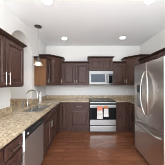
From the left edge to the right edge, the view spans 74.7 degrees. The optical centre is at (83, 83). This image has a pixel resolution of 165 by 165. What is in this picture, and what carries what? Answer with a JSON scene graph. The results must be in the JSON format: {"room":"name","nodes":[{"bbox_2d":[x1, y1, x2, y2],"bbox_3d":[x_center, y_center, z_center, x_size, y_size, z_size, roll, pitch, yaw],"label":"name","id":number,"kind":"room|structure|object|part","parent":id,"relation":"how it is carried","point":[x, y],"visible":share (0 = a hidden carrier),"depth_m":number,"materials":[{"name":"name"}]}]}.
{"room":"kitchen","nodes":[
{"label":"kitchen","id":0,"kind":"room"},
{"bbox_2d":[0,0,45,108],"bbox_3d":[-1.765,0.035,1.460,0.870,2.770,4.720,0,0,0],"label":"wall","id":1,"kind":"structure","parent":0,"point":[10,23],"depth_m":2.73,"materials":[{"name":"white paint"}]},
{"bbox_2d":[0,106,10,115],"bbox_3d":[-1.318,0.455,1.219,0.020,0.110,1.438,0,0,0],"label":"backsplash","id":2,"kind":"structure","parent":1,"relation":"attached to","point":[4,111],"depth_m":1.80,"materials":[{"name":"stone"}]},
{"bbox_2d":[0,28,26,87],"bbox_3d":[-1.145,-0.304,1.409,0.367,0.698,0.887,0,0,0],"label":"upper cabinet","id":3,"kind":"object","parent":1,"relation":"attached to","point":[11,48],"visible":1,"depth_m":1.49,"materials":[{"name":"brown wood"}]},
{"bbox_3d":[-1.011,-0.281,1.175,0.024,0.616,0.401,0,0,0],"label":"door","id":4,"kind":"part","parent":3,"relation":"part of","materials":[{"name":"brown wood"}]},
{"bbox_3d":[-1.149,-0.627,1.409,0.357,0.052,0.887,0,0,0],"label":"crown","id":5,"kind":"part","parent":3,"relation":"part of","materials":[{"name":"brown wood"}]},
{"bbox_3d":[-1.011,-0.281,1.589,0.024,0.616,0.402,0,0,0],"label":"door","id":6,"kind":"part","parent":3,"relation":"part of","materials":[{"name":"brown wood"}]},
{"bbox_2d":[11,99,31,103],"bbox_3d":[-1.577,0.440,2.726,0.534,0.140,0.020,0,0,0],"label":"backsplash","id":7,"kind":"structure","parent":1,"relation":"attached to","point":[13,101],"depth_m":2.72,"materials":[{"name":"stone"}]},
{"bbox_2d":[32,95,46,103],"bbox_3d":[-1.318,0.455,3.269,0.020,0.110,1.054,0,0,0],"label":"backsplash","id":8,"kind":"structure","parent":1,"relation":"attached to","point":[44,97],"depth_m":3.04,"materials":[{"name":"stone"}]},
{"bbox_2d":[33,56,50,85],"bbox_3d":[-1.145,-0.342,3.020,0.367,0.773,0.368,0,0,0],"label":"upper cabinet","id":9,"kind":"object","parent":1,"relation":"attached to","point":[41,73],"visible":0.98,"depth_m":2.88,"materials":[{"name":"brown wood"}]},
{"bbox_3d":[-1.175,-0.316,2.886,0.301,0.717,0.004,0,0,0],"label":"panel","id":10,"kind":"part","parent":9,"relation":"part of","materials":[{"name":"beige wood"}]},
{"bbox_3d":[-1.149,-0.702,3.020,0.357,0.052,0.368,0,0,0],"label":"crown","id":11,"kind":"part","parent":9,"relation":"part of","materials":[{"name":"brown wood"}]},
{"bbox_3d":[-1.011,-0.319,3.046,0.024,0.691,0.296,0,0,0],"label":"door","id":12,"kind":"part","parent":9,"relation":"part of","materials":[{"name":"brown wood"}]},
{"bbox_2d":[2,0,164,45],"bbox_3d":[0.000,-1.410,1.560,4.400,0.120,4.920,0,0,0],"label":"ceiling","id":13,"kind":"structure","parent":0,"point":[82,22],"depth_m":2.30,"materials":[{"name":"white paint"}]},
{"bbox_2d":[33,24,42,65],"bbox_3d":[-1.075,-0.894,2.530,0.208,0.909,0.208,0,0,0],"label":"pendant lamp","id":14,"kind":"object","parent":13,"relation":"hanging from","point":[37,61],"visible":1,"depth_m":2.49,"materials":[{"name":"white glass"}]},
{"bbox_2d":[41,0,52,4],"bbox_3d":[-0.600,-1.347,1.760,0.184,0.006,0.184,0,0,0],"label":"recessed light","id":15,"kind":"object","parent":13,"relation":"in","point":[46,2],"visible":1,"depth_m":1.78,"materials":[{"name":"white metal"}]},
{"bbox_2d":[143,0,154,4],"bbox_3d":[1.060,-1.347,1.740,0.184,0.006,0.184,0,0,0],"label":"recessed light","id":16,"kind":"object","parent":13,"relation":"in","point":[146,2],"visible":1,"depth_m":1.76,"materials":[{"name":"white metal"}]},
{"bbox_2d":[46,46,139,94],"bbox_3d":[0.000,0.035,3.920,4.400,2.770,0.200,0,0,0],"label":"wall","id":17,"kind":"structure","parent":0,"point":[70,53],"depth_m":3.82,"materials":[{"name":"white paint"}]},
{"bbox_2d":[39,54,64,85],"bbox_3d":[-0.996,-0.412,3.486,0.664,0.915,0.664,0,0,0],"label":"upper cabinet","id":18,"kind":"object","parent":17,"relation":"attached to","point":[56,61],"visible":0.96,"depth_m":3.32,"materials":[{"name":"brown wood"}]},
{"bbox_3d":[-0.927,-0.844,3.417,0.268,0.052,0.939,0,0,45],"label":"crown","id":19,"kind":"part","parent":18,"relation":"part of","materials":[{"name":"brown wood"}]},
{"bbox_3d":[-0.861,-0.390,3.351,0.386,0.833,0.024,0,0,-45],"label":"door","id":20,"kind":"part","parent":18,"relation":"part of","materials":[{"name":"brown wood"}]},
{"bbox_2d":[47,95,88,97],"bbox_3d":[-0.584,0.455,3.808,1.488,0.110,0.020,0,0,0],"label":"backsplash","id":21,"kind":"structure","parent":17,"relation":"attached to","point":[48,96],"depth_m":3.80,"materials":[{"name":"stone"}]},
{"bbox_2d":[62,61,88,84],"bbox_3d":[-0.276,-0.342,3.635,0.872,0.773,0.367,0,0,0],"label":"upper cabinet","id":22,"kind":"object","parent":17,"relation":"attached to","point":[73,72],"visible":1,"depth_m":3.49,"materials":[{"name":"brown wood"}]},
{"bbox_3d":[-0.492,-0.319,3.501,0.420,0.691,0.024,0,0,0],"label":"door","id":23,"kind":"part","parent":22,"relation":"part of","materials":[{"name":"brown wood"}]},
{"bbox_3d":[-0.276,-0.702,3.487,0.872,0.052,0.052,0,0,0],"label":"crown","id":24,"kind":"part","parent":22,"relation":"part of","materials":[{"name":"brown wood"}]},
{"bbox_3d":[-0.060,-0.319,3.501,0.420,0.691,0.024,0,0,0],"label":"door","id":25,"kind":"part","parent":22,"relation":"part of","materials":[{"name":"brown wood"}]},
{"bbox_2d":[89,95,109,97],"bbox_3d":[0.546,0.448,3.808,0.768,0.095,0.020,0,0,0],"label":"backsplash","id":26,"kind":"structure","parent":17,"relation":"attached to","point":[90,96],"depth_m":3.80,"materials":[{"name":"stone"}]},
{"bbox_2d":[87,56,114,70],"bbox_3d":[0.546,-0.650,3.630,0.864,0.465,0.377,0,0,0],"label":"upper cabinet","id":27,"kind":"object","parent":17,"relation":"attached to","point":[96,63],"visible":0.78,"depth_m":3.47,"materials":[{"name":"brown wood"}]},
{"bbox_3d":[0.358,-0.627,3.481,0.364,0.383,0.024,0,0,0],"label":"door","id":28,"kind":"part","parent":27,"relation":"part of","materials":[{"name":"brown wood"}]},
{"bbox_2d":[89,71,112,83],"bbox_3d":[0.546,-0.199,3.597,0.756,0.428,0.439,0,0,0],"label":"microwave","id":29,"kind":"object","parent":27,"relation":"attached to","point":[95,77],"visible":0.97,"depth_m":3.42,"materials":[{"name":"grey metal"}]},
{"bbox_3d":[0.464,-0.168,3.440,0.592,0.359,0.034,0,0,0],"label":"door","id":30,"kind":"part","parent":29,"relation":"part of","materials":[{"name":"silver metal"}]},
{"bbox_3d":[0.546,-0.857,3.630,0.864,0.052,0.377,0,0,0],"label":"crown","id":31,"kind":"part","parent":27,"relation":"part of","materials":[{"name":"brown wood"}]},
{"bbox_3d":[0.734,-0.627,3.481,0.364,0.383,0.024,0,0,0],"label":"door","id":32,"kind":"part","parent":27,"relation":"part of","materials":[{"name":"brown wood"}]},
{"bbox_2d":[110,61,125,84],"bbox_3d":[1.142,-0.342,3.635,0.420,0.773,0.367,0,0,0],"label":"upper cabinet","id":33,"kind":"object","parent":17,"relation":"attached to","point":[119,67],"visible":0.93,"depth_m":3.49,"materials":[{"name":"brown wood"}]},
{"bbox_2d":[110,95,134,97],"bbox_3d":[1.450,0.455,3.808,1.036,0.110,0.020,0,0,0],"label":"backsplash","id":34,"kind":"structure","parent":17,"relation":"attached to","point":[111,96],"depth_m":3.80,"materials":[{"name":"stone"}]},
{"bbox_2d":[121,54,148,84],"bbox_3d":[1.636,-0.412,3.486,0.664,0.915,0.664,0,0,0],"label":"upper cabinet","id":35,"kind":"object","parent":17,"relation":"attached to","point":[131,61],"visible":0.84,"depth_m":3.36,"materials":[{"name":"brown wood"}]},
{"bbox_3d":[1.501,-0.390,3.351,0.386,0.833,0.024,0,0,45],"label":"door","id":36,"kind":"part","parent":35,"relation":"part of","materials":[{"name":"brown wood"}]},
{"bbox_3d":[1.567,-0.844,3.417,0.268,0.052,0.939,0,0,-45],"label":"crown","id":37,"kind":"part","parent":35,"relation":"part of","materials":[{"name":"brown wood"}]},
{"bbox_2d":[41,129,148,164],"bbox_3d":[0.000,1.470,1.010,4.400,0.100,6.020,0,0,0],"label":"floor","id":38,"kind":"structure","parent":0,"point":[67,147],"depth_m":2.34,"materials":[{"name":"brown wood"}]},
{"bbox_2d":[0,149,2,164],"bbox_3d":[-1.002,0.978,0.733,0.652,0.884,0.465,0,0,0],"label":"base cabinet","id":39,"kind":"object","parent":38,"relation":"on","point":[1,151],"visible":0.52,"depth_m":0.94,"materials":[{"name":"brown wood"}]},
{"bbox_2d":[1,134,24,164],"bbox_3d":[-1.002,0.978,1.121,0.652,0.884,0.302,0,0,0],"label":"base cabinet","id":40,"kind":"object","parent":38,"relation":"on","point":[13,153],"visible":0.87,"depth_m":1.11,"materials":[{"name":"brown wood"}]},
{"bbox_3d":[-0.726,1.015,1.121,0.024,0.558,0.278,0,0,0],"label":"door","id":41,"kind":"part","parent":40,"relation":"part of","materials":[{"name":"brown wood"}]},
{"bbox_2d":[21,116,42,164],"bbox_3d":[-1.004,0.981,1.581,0.608,0.878,0.600,0,0,0],"label":"dishwasher","id":42,"kind":"object","parent":38,"relation":"on","point":[32,145],"visible":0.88,"depth_m":1.51,"materials":[{"name":"grey metal"}]},
{"bbox_3d":[-0.721,0.979,1.286,0.033,0.842,0.010,0,0,0],"label":"trim","id":43,"kind":"part","parent":42,"relation":"part of","materials":[{"name":"white metal"}]},
{"bbox_3d":[-0.721,0.606,1.587,0.033,0.124,0.588,0,0,0],"label":"control panel","id":44,"kind":"part","parent":42,"relation":"part of","materials":[{"name":"black plastic"}]},
{"bbox_2d":[30,107,55,156],"bbox_3d":[-1.002,0.978,2.320,0.652,0.884,0.860,0,0,0],"label":"base cabinet","id":45,"kind":"object","parent":38,"relation":"on","point":[49,119],"visible":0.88,"depth_m":2.21,"materials":[{"name":"brown wood"}]},
{"bbox_3d":[-0.726,0.647,2.108,0.024,0.133,0.412,0,0,0],"label":"false drawer","id":46,"kind":"part","parent":45,"relation":"part of","materials":[{"name":"brown wood"}]},
{"bbox_3d":[-0.726,1.015,2.108,0.024,0.558,0.412,0,0,0],"label":"door","id":47,"kind":"part","parent":45,"relation":"part of","materials":[{"name":"brown wood"}]},
{"bbox_3d":[-0.726,0.647,2.532,0.024,0.133,0.412,0,0,0],"label":"false drawer","id":48,"kind":"part","parent":45,"relation":"part of","materials":[{"name":"brown wood"}]},
{"bbox_3d":[-0.726,1.015,2.532,0.024,0.558,0.412,0,0,0],"label":"door","id":49,"kind":"part","parent":45,"relation":"part of","materials":[{"name":"brown wood"}]},
{"bbox_2d":[55,102,67,133],"bbox_3d":[-0.901,0.978,3.286,0.853,0.884,1.064,0,0,0],"label":"base cabinet","id":50,"kind":"object","parent":38,"relation":"on","point":[61,112],"visible":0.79,"depth_m":3.18,"materials":[{"name":"brown wood"}]},
{"bbox_2d":[0,95,88,148],"bbox_3d":[-0.843,0.452,2.159,2.006,0.164,3.318,0,0,0],"label":"countertop","id":51,"kind":"structure","parent":50,"relation":"on","point":[13,118],"depth_m":1.81,"materials":[{"name":"stone"}]},
{"bbox_2d":[25,89,38,106],"bbox_3d":[-1.158,0.315,2.381,0.284,0.388,0.139,0,0,0],"label":"faucet","id":52,"kind":"object","parent":51,"relation":"on","point":[26,103],"visible":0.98,"depth_m":2.41,"materials":[{"name":"silver metal"}]},
{"bbox_2d":[24,105,50,111],"bbox_3d":[-0.980,0.630,2.360,0.376,0.190,0.736,0,0,0],"label":"sink","id":53,"kind":"object","parent":51,"relation":"in","point":[38,108],"visible":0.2,"depth_m":2.36,"materials":[{"name":"silver metal"}]},
{"bbox_3d":[-0.980,0.630,2.175,0.376,0.190,0.365,0,0,0],"label":"bowl","id":54,"kind":"part","parent":53,"relation":"part of","materials":[{"name":"silver metal"}]},
{"bbox_3d":[-0.980,0.630,2.546,0.376,0.190,0.365,0,0,0],"label":"bowl","id":55,"kind":"part","parent":53,"relation":"part of","materials":[{"name":"silver metal"}]},
{"bbox_3d":[-0.726,0.938,2.970,0.024,0.713,0.407,0,0,0],"label":"door","id":56,"kind":"part","parent":50,"relation":"part of","materials":[{"name":"brown wood"}]},
{"bbox_3d":[-0.610,0.938,3.193,0.197,0.713,0.024,0,0,0],"label":"door","id":57,"kind":"part","parent":50,"relation":"part of","materials":[{"name":"brown wood"}]},
{"bbox_2d":[68,102,88,130],"bbox_3d":[-0.155,0.978,3.481,0.630,0.884,0.675,0,0,0],"label":"base cabinet","id":58,"kind":"object","parent":38,"relation":"on","point":[78,112],"visible":0.93,"depth_m":3.18,"materials":[{"name":"brown wood"}]},
{"bbox_3d":[-0.144,0.645,3.193,0.580,0.128,0.024,0,0,0],"label":"drawer","id":59,"kind":"part","parent":58,"relation":"part of","materials":[{"name":"brown wood"}]},
{"bbox_3d":[-0.144,1.015,3.193,0.580,0.558,0.024,0,0,0],"label":"door","id":60,"kind":"part","parent":58,"relation":"part of","materials":[{"name":"brown wood"}]},
{"bbox_2d":[89,98,115,131],"bbox_3d":[0.546,0.960,3.415,0.758,0.921,0.754,0,0,0],"label":"range","id":61,"kind":"object","parent":38,"relation":"on","point":[107,124],"visible":1,"depth_m":3.10,"materials":[{"name":"silver metal"}]},
{"bbox_2d":[97,106,102,118],"bbox_3d":[0.445,0.798,3.049,0.160,0.353,0.052,0,0,0],"label":"dish towel","id":62,"kind":"object","parent":61,"relation":"hanging from","point":[99,108],"visible":1,"depth_m":3.03,"materials":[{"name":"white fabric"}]},
{"bbox_2d":[89,98,115,101],"bbox_3d":[0.546,0.511,3.452,0.758,0.024,0.680,0,0,0],"label":"cooktop","id":63,"kind":"object","parent":61,"relation":"in","point":[90,99],"depth_m":3.27,"materials":[{"name":"black glass"}]},
{"bbox_3d":[0.546,0.577,3.122,0.750,0.056,0.035,0,0,0],"label":"vent panel","id":64,"kind":"part","parent":61,"relation":"part of","materials":[{"name":"silver metal"}]},
{"bbox_3d":[0.546,0.896,3.119,0.752,0.577,0.041,0,0,0],"label":"oven door","id":65,"kind":"part","parent":61,"relation":"part of","materials":[{"name":"silver metal"}]},
{"bbox_3d":[0.546,1.286,3.119,0.752,0.159,0.039,0,0,0],"label":"drawer","id":66,"kind":"part","parent":61,"relation":"part of","materials":[{"name":"silver metal"}]},
{"bbox_2d":[104,106,108,116],"bbox_3d":[0.621,0.771,3.049,0.135,0.298,0.052,0,0,0],"label":"dish towel","id":67,"kind":"object","parent":61,"relation":"hanging from","point":[105,107],"visible":1,"depth_m":3.03,"materials":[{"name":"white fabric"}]},
{"bbox_2d":[116,102,134,134],"bbox_3d":[1.462,0.978,3.346,1.011,0.884,0.944,0,0,0],"label":"base cabinet","id":68,"kind":"object","parent":38,"relation":"on","point":[125,111],"visible":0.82,"depth_m":3.19,"materials":[{"name":"brown wood"}]},
{"bbox_2d":[110,95,134,103],"bbox_3d":[1.450,0.467,3.109,1.036,0.134,1.418,0,0,0],"label":"countertop","id":69,"kind":"structure","parent":68,"relation":"on","point":[118,98],"depth_m":3.80,"materials":[{"name":"stone"}]},
{"bbox_3d":[1.214,0.938,3.193,0.242,0.713,0.024,0,0,0],"label":"door","id":70,"kind":"part","parent":68,"relation":"part of","materials":[{"name":"brown wood"}]},
{"bbox_3d":[1.353,0.938,3.031,0.024,0.713,0.287,0,0,0],"label":"door","id":71,"kind":"part","parent":68,"relation":"part of","materials":[{"name":"brown wood"}]},
{"bbox_2d":[135,55,164,164],"bbox_3d":[1.473,0.510,1.915,0.895,1.820,0.870,0,0,0],"label":"refrigerator","id":72,"kind":"object","parent":38,"relation":"on","point":[149,76],"visible":1,"depth_m":1.76,"materials":[{"name":"grey metal"}]},
{"bbox_3d":[1.131,0.163,2.134,0.062,1.085,0.433,0,0,0],"label":"door","id":73,"kind":"part","parent":72,"relation":"part of","materials":[{"name":"silver metal"}]},
{"bbox_3d":[1.065,0.160,1.972,0.031,0.772,0.096,0,0,-34],"label":"handle","id":74,"kind":"part","parent":72,"relation":"part of","materials":[{"name":"silver metal"}]},
{"bbox_3d":[1.065,0.160,1.832,0.032,0.776,0.140,0,0,20],"label":"handle","id":75,"kind":"part","parent":72,"relation":"part of","materials":[{"name":"silver metal"}]},
{"bbox_3d":[1.067,0.790,1.915,0.084,0.032,0.752,0,0,0],"label":"handle","id":76,"kind":"part","parent":72,"relation":"part of","materials":[{"name":"silver metal"}]},
{"bbox_3d":[1.131,1.036,1.915,0.062,0.648,0.870,0,0,0],"label":"freezer drawer","id":77,"kind":"part","parent":72,"relation":"part of","materials":[{"name":"silver metal"}]},
{"bbox_3d":[1.131,0.163,1.696,0.062,1.085,0.433,0,0,0],"label":"door","id":78,"kind":"part","parent":72,"relation":"part of","materials":[{"name":"silver metal"}]},
{"bbox_2d":[140,29,164,53],"bbox_3d":[2.070,0.035,1.460,0.200,2.770,4.720,0,0,0],"label":"wall","id":79,"kind":"structure","parent":0,"point":[157,42],"depth_m":3.02,"materials":[{"name":"white paint"}]},
{"bbox_2d":[138,51,157,63],"bbox_3d":[1.784,-0.342,2.802,0.367,0.773,0.800,0,0,0],"label":"upper cabinet","id":80,"kind":"object","parent":79,"relation":"attached to","point":[152,56],"visible":0.23,"depth_m":2.71,"materials":[{"name":"brown wood"}]},
{"bbox_3d":[1.651,-0.319,2.604,0.024,0.691,0.384,0,0,0],"label":"door","id":81,"kind":"part","parent":80,"relation":"part of","materials":[{"name":"brown wood"}]},
{"bbox_2d":[157,48,164,57],"bbox_3d":[1.790,-0.584,1.938,0.357,0.288,0.920,0,0,0],"label":"upper cabinet","id":82,"kind":"object","parent":79,"relation":"attached to","point":[161,52],"visible":0.47,"depth_m":2.29,"materials":[{"name":"brown wood"}]}
]}

